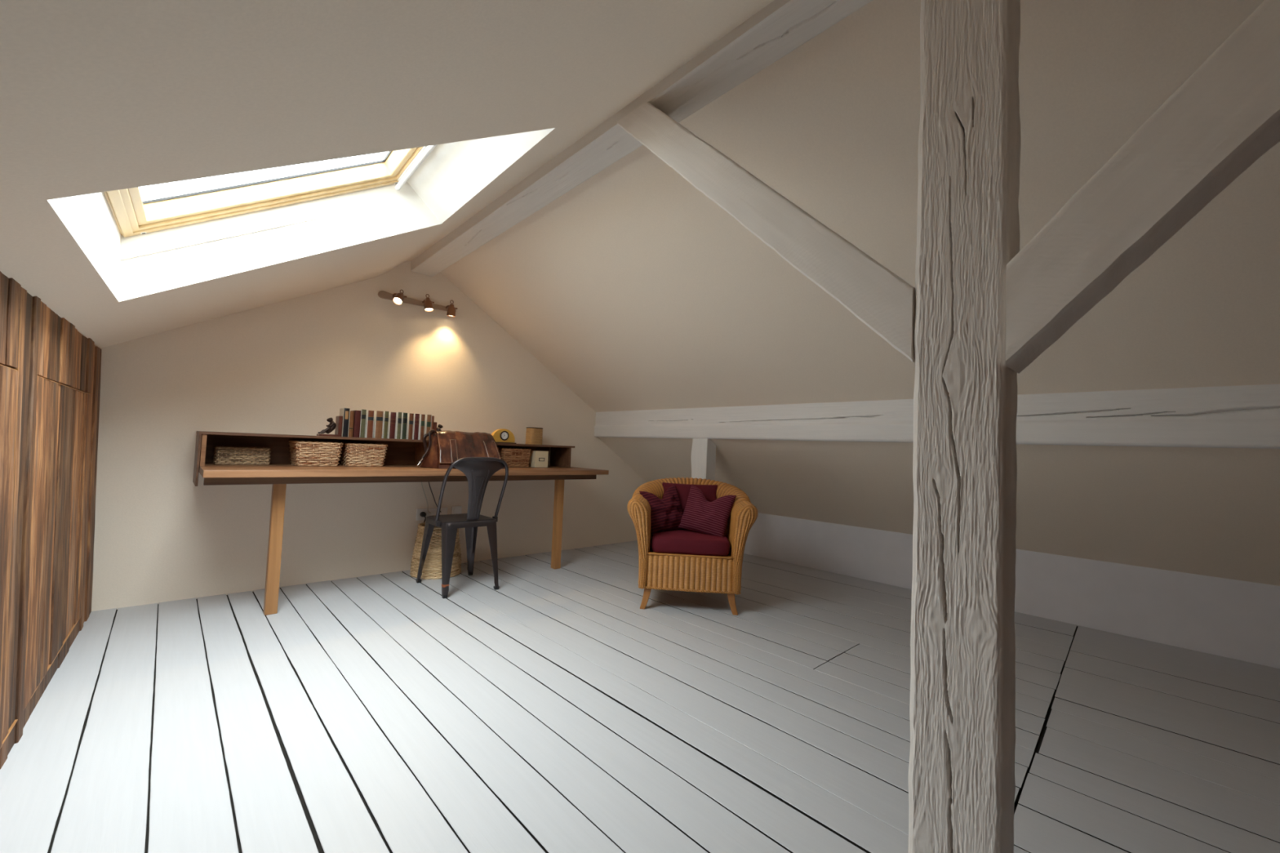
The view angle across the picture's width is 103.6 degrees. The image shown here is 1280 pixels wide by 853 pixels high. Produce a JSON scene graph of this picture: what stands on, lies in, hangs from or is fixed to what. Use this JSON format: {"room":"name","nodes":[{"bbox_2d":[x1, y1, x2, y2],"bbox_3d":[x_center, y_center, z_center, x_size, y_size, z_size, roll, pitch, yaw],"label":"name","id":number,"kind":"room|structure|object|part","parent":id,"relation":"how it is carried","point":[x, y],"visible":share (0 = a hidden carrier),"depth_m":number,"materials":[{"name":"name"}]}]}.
{"room":"home office","nodes":[
{"label":"home office","id":0,"kind":"room"},
{"bbox_2d":[0,287,40,769],"bbox_3d":[-1.827,0.264,1.464,0.096,1.356,0.212,5,-3,-43],"label":"door","id":1,"kind":"structure","parent":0,"point":[30,306],"depth_m":1.50,"materials":[{"name":"brown wood"}]},
{"bbox_2d":[91,261,647,611],"bbox_3d":[-1.431,-0.102,3.993,4.920,2.460,0.120,5,-3,-43],"label":"wall","id":2,"kind":"structure","parent":0,"point":[289,366],"depth_m":3.27,"materials":[{"name":"paint"}]},
{"bbox_2d":[377,289,457,316],"bbox_3d":[-1.587,-0.906,3.668,0.556,0.130,0.145,5,-3,-43],"label":"spot lamp","id":3,"kind":"object","parent":2,"relation":"attached to","point":[398,299],"visible":1,"depth_m":3.66,"materials":[{"name":"brown metal"}]},
{"bbox_3d":[-1.689,-0.879,3.517,0.050,0.037,0.048,5,-3,-43],"label":"bulb","id":4,"kind":"part","parent":3,"relation":"part of","materials":[{"name":"beige glass"}]},
{"bbox_2d":[416,507,447,520],"bbox_3d":[-1.558,0.656,3.778,0.230,0.085,0.012,5,-3,-43],"label":"wall socket","id":5,"kind":"object","parent":2,"relation":"attached to","point":[443,510],"visible":0.72,"depth_m":3.76,"materials":[{"name":"white plastic"}]},
{"bbox_2d":[414,511,426,543],"bbox_3d":[-1.587,0.840,3.689,0.087,0.422,0.158,1,-3,20],"label":"power cord","id":6,"kind":"object","parent":5,"relation":"attached to","point":[422,513],"visible":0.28,"depth_m":3.70,"materials":[{"name":"black plastic"}]},
{"bbox_2d":[421,481,431,513],"bbox_3d":[-1.587,0.505,3.735,0.015,0.288,0.092,0,-3,38],"label":"lamp cord","id":7,"kind":"object","parent":5,"relation":"attached to","point":[421,482],"visible":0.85,"depth_m":3.73,"materials":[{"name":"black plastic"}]},
{"bbox_2d":[428,481,440,512],"bbox_3d":[-1.539,0.506,3.773,0.011,0.282,0.121,0,-3,43],"label":"lamp cord","id":8,"kind":"object","parent":5,"relation":"attached to","point":[428,482],"visible":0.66,"depth_m":3.76,"materials":[{"name":"grey plastic"}]},
{"bbox_2d":[451,506,462,514],"bbox_3d":[-1.421,0.658,3.906,0.080,0.080,0.013,5,-3,-43],"label":"wall switch plate","id":9,"kind":"object","parent":2,"relation":"attached to","point":[455,509],"visible":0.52,"depth_m":3.90,"materials":[{"name":"white plastic"}]},
{"bbox_2d":[0,0,773,348],"bbox_3d":[-0.666,-0.784,1.218,2.238,1.328,4.980,5,-3,-43],"label":"ceiling","id":10,"kind":"structure","parent":0,"point":[96,95],"depth_m":1.01,"materials":[{"name":"paint"}]},
{"bbox_2d":[47,128,554,302],"bbox_3d":[-1.135,-0.865,1.791,1.230,0.891,1.373,5,-3,-43],"label":"window","id":11,"kind":"structure","parent":10,"relation":"attached to","point":[414,188],"depth_m":2.08,"materials":[{"name":"paint"}]},
{"bbox_3d":[-1.193,-0.993,1.738,1.058,0.644,1.373,5,-3,-43],"label":"frame","id":12,"kind":"part","parent":11,"relation":"part of","materials":[{"name":"brown wood"}]},
{"bbox_3d":[-1.189,-0.983,1.738,0.950,0.577,1.244,5,-3,-43],"label":"sash","id":13,"kind":"part","parent":11,"relation":"part of","materials":[{"name":"brown wood"}]},
{"bbox_2d":[0,540,1279,852],"bbox_3d":[0.296,1.086,2.109,4.840,0.062,4.980,5,-3,-43],"label":"floor","id":14,"kind":"structure","parent":0,"point":[802,694],"depth_m":1.72,"materials":[{"name":"white wood"}]},
{"bbox_2d":[199,463,608,615],"bbox_3d":[-1.404,0.663,3.442,2.464,0.767,0.706,5,-3,-43],"label":"desk","id":15,"kind":"object","parent":14,"relation":"on","point":[279,475],"visible":0.83,"depth_m":2.81,"materials":[{"name":"brown wood"}]},
{"bbox_2d":[213,445,271,465],"bbox_3d":[-2.307,0.169,2.922,0.256,0.103,0.164,5,-3,-43],"label":"wicker basket","id":16,"kind":"object","parent":15,"relation":"on","point":[226,455],"visible":1,"depth_m":2.86,"materials":[{"name":"beige wicker"}]},
{"bbox_3d":[-1.947,0.626,2.689,0.055,0.732,0.055,5,-3,-43],"label":"leg","id":17,"kind":"part","parent":15,"relation":"part of","materials":[{"name":"brown wood"}]},
{"bbox_2d":[288,440,343,466],"bbox_3d":[-2.014,0.166,3.128,0.258,0.149,0.266,5,-3,-43],"label":"wicker basket","id":18,"kind":"object","parent":15,"relation":"on","point":[303,453],"visible":1,"depth_m":3.04,"materials":[{"name":"beige wicker"}]},
{"bbox_2d":[338,442,387,466],"bbox_3d":[-1.822,0.183,3.308,0.249,0.146,0.263,5,-3,-43],"label":"wicker basket","id":19,"kind":"object","parent":15,"relation":"on","point":[352,454],"visible":0.96,"depth_m":3.22,"materials":[{"name":"beige wicker"}]},
{"bbox_2d":[192,431,574,486],"bbox_3d":[-1.546,0.240,3.570,2.409,0.288,0.328,5,-3,-43],"label":"shelf","id":20,"kind":"object","parent":15,"relation":"on","point":[398,451],"visible":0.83,"depth_m":3.14,"materials":[{"name":"brown wood"}]},
{"bbox_3d":[-2.418,0.177,2.751,0.010,0.272,0.322,5,-3,-43],"label":"panel","id":21,"kind":"part","parent":20,"relation":"part of","materials":[{"name":"brown wood"}]},
{"bbox_2d":[316,416,342,436],"bbox_3d":[-1.915,-0.004,3.109,0.118,0.128,0.085,5,-3,-43],"label":"bookend","id":22,"kind":"object","parent":20,"relation":"on","point":[332,425],"visible":0.99,"depth_m":3.10,"materials":[{"name":"brown wood"}]},
{"bbox_2d":[339,408,350,436],"bbox_3d":[-1.858,-0.024,3.165,0.034,0.178,0.107,5,-3,-43],"label":"book","id":23,"kind":"object","parent":20,"relation":"on","point":[344,412],"visible":0.81,"depth_m":3.13,"materials":[{"name":"paper"}]},
{"bbox_2d":[348,410,354,437],"bbox_3d":[-1.842,-0.015,3.191,0.023,0.163,0.120,5,-3,-43],"label":"book","id":24,"kind":"object","parent":20,"relation":"on","point":[352,413],"visible":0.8,"depth_m":3.15,"materials":[{"name":"brown paper"}]},
{"bbox_2d":[351,410,360,437],"bbox_3d":[-1.819,-0.016,3.215,0.035,0.170,0.114,5,-3,-43],"label":"book","id":25,"kind":"object","parent":20,"relation":"on","point":[357,418],"visible":0.77,"depth_m":3.17,"materials":[{"name":"red paper"}]},
{"bbox_2d":[356,408,366,437],"bbox_3d":[-1.793,-0.019,3.239,0.031,0.179,0.112,5,-3,-43],"label":"book","id":26,"kind":"object","parent":20,"relation":"on","point":[363,412],"visible":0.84,"depth_m":3.20,"materials":[{"name":"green paper"}]},
{"bbox_2d":[364,410,374,438],"bbox_3d":[-1.758,-0.014,3.260,0.038,0.175,0.107,5,-3,-43],"label":"book","id":27,"kind":"object","parent":20,"relation":"on","point":[370,414],"visible":0.81,"depth_m":3.22,"materials":[{"name":"white paper"}]},
{"bbox_3d":[-1.652,0.196,3.675,2.324,0.167,0.019,5,-3,-43],"label":"panel","id":28,"kind":"part","parent":20,"relation":"part of","materials":[{"name":"brown wood"}]},
{"bbox_2d":[373,410,383,438],"bbox_3d":[-1.725,-0.012,3.302,0.045,0.176,0.119,5,-3,-43],"label":"book","id":29,"kind":"object","parent":20,"relation":"on","point":[379,415],"visible":0.83,"depth_m":3.26,"materials":[{"name":"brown paper"}]},
{"bbox_2d":[382,411,389,438],"bbox_3d":[-1.694,-0.010,3.331,0.028,0.178,0.116,5,-3,-43],"label":"book","id":30,"kind":"object","parent":20,"relation":"on","point":[386,414],"visible":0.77,"depth_m":3.29,"materials":[{"name":"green paper"}]},
{"bbox_2d":[387,412,396,439],"bbox_3d":[-1.665,-0.006,3.360,0.039,0.175,0.111,5,-3,-43],"label":"book","id":31,"kind":"object","parent":20,"relation":"on","point":[393,415],"visible":0.68,"depth_m":3.32,"materials":[{"name":"white paper"}]},
{"bbox_2d":[395,412,402,439],"bbox_3d":[-1.630,-0.005,3.379,0.027,0.178,0.107,5,-3,-43],"label":"book","id":32,"kind":"object","parent":20,"relation":"on","point":[399,415],"visible":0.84,"depth_m":3.34,"materials":[{"name":"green paper"}]},
{"bbox_2d":[400,413,408,439],"bbox_3d":[-1.611,-0.003,3.409,0.032,0.177,0.120,5,-3,-43],"label":"book","id":33,"kind":"object","parent":20,"relation":"on","point":[404,419],"visible":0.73,"depth_m":3.37,"materials":[{"name":"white paper"}]},
{"bbox_2d":[406,413,413,439],"bbox_3d":[-1.581,0.000,3.438,0.032,0.176,0.115,5,-3,-43],"label":"book","id":34,"kind":"object","parent":20,"relation":"on","point":[411,416],"visible":0.68,"depth_m":3.40,"materials":[{"name":"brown paper"}]},
{"bbox_2d":[412,413,419,439],"bbox_3d":[-1.554,0.002,3.464,0.033,0.177,0.112,5,-3,-43],"label":"book","id":35,"kind":"object","parent":20,"relation":"on","point":[416,416],"visible":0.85,"depth_m":3.42,"materials":[{"name":"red paper"}]},
{"bbox_2d":[418,414,425,439],"bbox_3d":[-1.521,0.005,3.482,0.028,0.175,0.107,5,-3,-43],"label":"book","id":36,"kind":"object","parent":20,"relation":"on","point":[422,417],"visible":0.68,"depth_m":3.44,"materials":[{"name":"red paper"}]},
{"bbox_2d":[424,414,431,439],"bbox_3d":[-1.496,0.007,3.517,0.034,0.176,0.119,5,-3,-43],"label":"book","id":37,"kind":"object","parent":20,"relation":"on","point":[428,417],"visible":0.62,"depth_m":3.47,"materials":[{"name":"white paper"}]},
{"bbox_2d":[431,415,434,438],"bbox_3d":[-1.477,0.011,3.536,0.018,0.170,0.114,5,-3,-43],"label":"book","id":38,"kind":"object","parent":20,"relation":"on","point":[433,416],"visible":0.28,"depth_m":3.50,"materials":[{"name":"paper"}]},
{"bbox_2d":[433,422,443,433],"bbox_3d":[-1.420,0.036,3.574,0.118,0.128,0.085,5,-3,-43],"label":"bookend","id":39,"kind":"object","parent":20,"relation":"on","point":[439,426],"visible":0.3,"depth_m":3.54,"materials":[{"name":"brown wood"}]},
{"bbox_2d":[491,428,515,444],"bbox_3d":[-1.075,0.074,3.930,0.223,0.112,0.057,5,-3,-43],"label":"mantel clock","id":40,"kind":"object","parent":20,"relation":"on","point":[501,435],"visible":0.91,"depth_m":3.91,"materials":[{"name":"yellow wood"}]},
{"bbox_2d":[525,426,542,444],"bbox_3d":[-0.880,0.079,4.193,0.122,0.141,0.120,5,-3,-43],"label":"cup","id":41,"kind":"object","parent":20,"relation":"on","point":[534,436],"visible":0.99,"depth_m":4.15,"materials":[{"name":"brown wood"}]},
{"bbox_3d":[-0.691,0.264,4.360,0.018,0.167,0.294,5,-3,-43],"label":"panel","id":42,"kind":"part","parent":20,"relation":"part of","materials":[{"name":"brown wood"}]},
{"bbox_2d":[416,429,505,468],"bbox_3d":[-1.230,0.159,3.503,0.625,0.257,0.229,5,-3,-43],"label":"leather satchel","id":43,"kind":"object","parent":15,"relation":"on","point":[445,447],"visible":0.85,"depth_m":3.41,"materials":[{"name":"brown leather"}]},
{"bbox_2d":[497,447,531,466],"bbox_3d":[-1.043,0.246,4.039,0.271,0.147,0.255,5,-3,-43],"label":"wicker basket","id":44,"kind":"object","parent":15,"relation":"on","point":[517,457],"visible":0.59,"depth_m":3.95,"materials":[{"name":"brown wicker"}]},
{"bbox_2d":[528,450,548,467],"bbox_3d":[-0.849,0.266,4.146,0.124,0.132,0.150,5,-3,-43],"label":"file box","id":45,"kind":"object","parent":15,"relation":"on","point":[537,458],"visible":0.87,"depth_m":4.09,"materials":[{"name":"beige cardboard"}]},
{"bbox_3d":[-0.639,0.732,3.917,0.055,0.732,0.055,5,-3,-43],"label":"leg","id":46,"kind":"part","parent":15,"relation":"part of","materials":[{"name":"brown wood"}]},
{"bbox_2d":[409,522,461,579],"bbox_3d":[-1.452,0.876,3.612,0.343,0.352,0.342,5,-3,-43],"label":"basket","id":47,"kind":"object","parent":14,"relation":"on","point":[432,569],"visible":0.62,"depth_m":3.48,"materials":[{"name":"wicker"}]},
{"bbox_2d":[416,457,508,598],"bbox_3d":[-1.167,0.622,3.325,0.440,0.857,0.504,5,-3,-43],"label":"metal chair","id":48,"kind":"object","parent":14,"relation":"on","point":[478,471],"visible":1,"depth_m":3.21,"materials":[{"name":"black metal"}]},
{"bbox_3d":[-1.429,0.810,3.339,0.104,0.426,0.109,2,-3,2],"label":"leg","id":49,"kind":"part","parent":48,"relation":"part of","materials":[{"name":"black metal"}]},
{"bbox_3d":[-1.201,0.809,3.098,0.109,0.426,0.101,2,-3,2],"label":"leg","id":50,"kind":"part","parent":48,"relation":"part of","materials":[{"name":"black metal"}]},
{"bbox_3d":[-1.186,0.623,3.340,0.358,0.040,0.358,5,-3,-43],"label":"seat","id":51,"kind":"part","parent":48,"relation":"part of","materials":[{"name":"black metal"}]},
{"bbox_3d":[-1.187,0.830,3.567,0.109,0.426,0.105,2,-3,2],"label":"leg","id":52,"kind":"part","parent":48,"relation":"part of","materials":[{"name":"black metal"}]},
{"bbox_3d":[-0.985,0.827,3.306,0.086,0.426,0.138,5,-3,-43],"label":"leg","id":53,"kind":"part","parent":48,"relation":"part of","materials":[{"name":"black metal"}]},
{"bbox_2d":[626,477,758,615],"bbox_3d":[0.324,0.731,3.307,0.782,0.758,0.680,2,-3,4],"label":"wicker armchair","id":54,"kind":"object","parent":14,"relation":"on","point":[656,571],"visible":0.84,"depth_m":2.98,"materials":[{"name":"wicker"}]},
{"bbox_3d":[0.036,1.011,3.015,0.067,0.150,0.058,2,-3,4],"label":"leg","id":55,"kind":"part","parent":54,"relation":"part of","materials":[{"name":"brown wood"}]},
{"bbox_3d":[0.296,0.866,3.002,0.536,0.200,0.065,2,-3,4],"label":"panel","id":56,"kind":"part","parent":54,"relation":"part of","materials":[{"name":"wicker"}]},
{"bbox_2d":[651,528,729,555],"bbox_3d":[0.317,0.727,3.205,0.476,0.095,0.430,2,-3,4],"label":"seat cushion","id":57,"kind":"object","parent":54,"relation":"on","point":[677,541],"visible":0.8,"depth_m":3.00,"materials":[{"name":"red fabric"}]},
{"bbox_2d":[639,484,683,536],"bbox_3d":[0.160,0.548,3.314,0.336,0.318,0.175,4,-3,-34],"label":"throw cushion","id":58,"kind":"object","parent":57,"relation":"on","point":[666,513],"visible":0.89,"depth_m":3.26,"materials":[{"name":"red fabric"}]},
{"bbox_2d":[662,482,717,529],"bbox_3d":[0.334,0.555,3.423,0.380,0.327,0.130,2,-3,4],"label":"cushion","id":59,"kind":"object","parent":57,"relation":"on","point":[709,491],"visible":0.21,"depth_m":3.43,"materials":[{"name":"red fabric"}]},
{"bbox_2d":[678,484,736,537],"bbox_3d":[0.429,0.552,3.259,0.357,0.325,0.150,1,-3,30],"label":"throw cushion","id":60,"kind":"object","parent":57,"relation":"on","point":[700,515],"visible":0.96,"depth_m":3.21,"materials":[{"name":"red fabric"}]},
{"bbox_3d":[0.298,0.765,2.981,0.500,0.012,0.012,2,-3,4],"label":"seat rail","id":61,"kind":"part","parent":54,"relation":"part of","materials":[{"name":"wicker"}]},
{"bbox_3d":[0.544,1.030,2.977,0.067,0.150,0.058,2,-3,4],"label":"leg","id":62,"kind":"part","parent":54,"relation":"part of","materials":[{"name":"brown wood"}]},
{"bbox_2d":[690,438,715,480],"bbox_3d":[0.471,0.619,3.907,0.118,1.046,0.175,5,-3,-43],"label":"strut","id":63,"kind":"object","parent":14,"relation":"on","point":[703,457],"visible":0.3,"depth_m":3.87,"materials":[{"name":"white wood"}]},
{"bbox_2d":[908,0,1021,852],"bbox_3d":[0.685,-0.075,1.068,0.123,2.198,0.173,5,-3,-43],"label":"timber post","id":64,"kind":"object","parent":14,"relation":"on","point":[962,782],"visible":1,"depth_m":1.01,"materials":[{"name":"white wood"}]},
{"bbox_2d":[410,0,872,276],"bbox_3d":[0.052,-1.221,1.895,0.163,0.151,4.984,5,-3,-42],"label":"ridge beam","id":65,"kind":"structure","parent":64,"relation":"on","point":[780,28],"depth_m":1.79,"materials":[{"name":"white wood"}]},
{"bbox_2d":[616,102,915,363],"bbox_3d":[0.287,-0.643,1.539,0.111,1.017,1.056,5,-3,-43],"label":"brace","id":66,"kind":"object","parent":64,"relation":"attached to","point":[876,295],"visible":0.99,"depth_m":1.33,"materials":[{"name":"white wood"}]},
{"bbox_2d":[1005,0,1279,373],"bbox_3d":[1.108,-0.635,0.660,0.121,1.043,1.007,5,-3,-43],"label":"brace","id":67,"kind":"object","parent":64,"relation":"attached to","point":[1224,116],"visible":1,"depth_m":0.84,"materials":[{"name":"white wood"}]},
{"bbox_2d":[440,0,1279,412],"bbox_3d":[0.721,-0.742,2.520,1.805,1.219,4.980,5,-3,-43],"label":"ceiling","id":68,"kind":"structure","parent":0,"point":[633,286],"depth_m":1.97,"materials":[{"name":"paint"}]},
{"bbox_2d":[594,383,1279,448],"bbox_3d":[1.316,-0.040,3.074,0.138,0.265,4.980,5,-3,-43],"label":"beam","id":69,"kind":"structure","parent":68,"relation":"attached to","point":[1239,416],"depth_m":2.33,"materials":[{"name":"white wood"}]},
{"bbox_2d":[598,437,1279,586],"bbox_3d":[1.681,0.414,3.414,1.120,0.835,4.980,5,-3,-43],"label":"ceiling","id":70,"kind":"structure","parent":0,"point":[1203,511],"depth_m":2.66,"materials":[{"name":"paint"}]},
{"bbox_2d":[743,512,1279,668],"bbox_3d":[2.029,1.027,3.736,0.100,0.460,4.980,5,-3,-43],"label":"wall","id":71,"kind":"structure","parent":0,"point":[1233,619],"depth_m":2.95,"materials":[{"name":"paint"}]},
{"bbox_3d":[-1.204,0.268,0.706,0.228,1.330,4.980,5,-3,-43],"label":"wall","id":72,"kind":"structure","parent":0,"visible":0},
{"bbox_2d":[0,365,17,747],"bbox_3d":[-1.320,0.353,0.888,0.080,1.024,1.308,5,-3,-41],"label":"door","id":73,"kind":"structure","parent":72,"relation":"in","point":[8,376],"depth_m":1.34,"materials":[{"name":"brown wood"}]},
{"bbox_2d":[0,271,21,368],"bbox_3d":[-1.310,-0.295,0.901,0.053,0.255,1.306,5,-3,-41],"label":"door","id":74,"kind":"structure","parent":72,"relation":"in","point":[10,289],"depth_m":1.33,"materials":[{"name":"brown wood"}]},
{"bbox_2d":[2,309,21,733],"bbox_3d":[-1.750,0.256,1.384,0.072,1.170,0.004,5,-3,-43],"label":"trim","id":75,"kind":"structure","parent":72,"relation":"attached to","point":[17,369],"depth_m":1.40,"materials":[{"name":"brown wood"}]},
{"bbox_2d":[0,618,79,755],"bbox_3d":[-1.074,0.901,0.587,0.047,0.067,4.636,5,-3,-41],"label":"baseboard","id":76,"kind":"structure","parent":72,"relation":"attached to","point":[28,709],"depth_m":1.80,"materials":[{"name":"brown wood"}]},
{"bbox_2d":[0,617,80,748],"bbox_3d":[-1.748,0.872,1.357,0.033,0.004,2.582,5,-3,-41],"label":"trim","id":77,"kind":"structure","parent":72,"relation":"attached to","point":[74,625],"depth_m":1.82,"materials":[{"name":"brown wood"}]},
{"bbox_2d":[23,376,89,709],"bbox_3d":[-2.252,0.360,1.940,0.078,1.028,1.055,5,-3,-41],"label":"door","id":78,"kind":"structure","parent":72,"relation":"in","point":[62,412],"depth_m":1.86,"materials":[{"name":"brown wood"}]},
{"bbox_2d":[37,375,88,394],"bbox_3d":[-2.241,-0.155,1.955,0.033,0.003,1.045,5,-3,-41],"label":"trim","id":79,"kind":"structure","parent":72,"relation":"attached to","point":[37,375],"depth_m":1.91,"materials":[{"name":"brown wood"}]},
{"bbox_2d":[37,301,92,392],"bbox_3d":[-2.241,-0.287,1.955,0.053,0.250,1.055,5,-3,-41],"label":"door","id":80,"kind":"structure","parent":72,"relation":"in","point":[64,354],"depth_m":1.86,"materials":[{"name":"brown wood"}]},
{"bbox_2d":[79,340,101,631],"bbox_3d":[-2.717,0.272,2.468,0.096,1.357,0.340,5,-3,-43],"label":"trim","id":81,"kind":"structure","parent":72,"relation":"attached to","point":[94,412],"depth_m":2.48,"materials":[{"name":"brown wood"}]}
]}

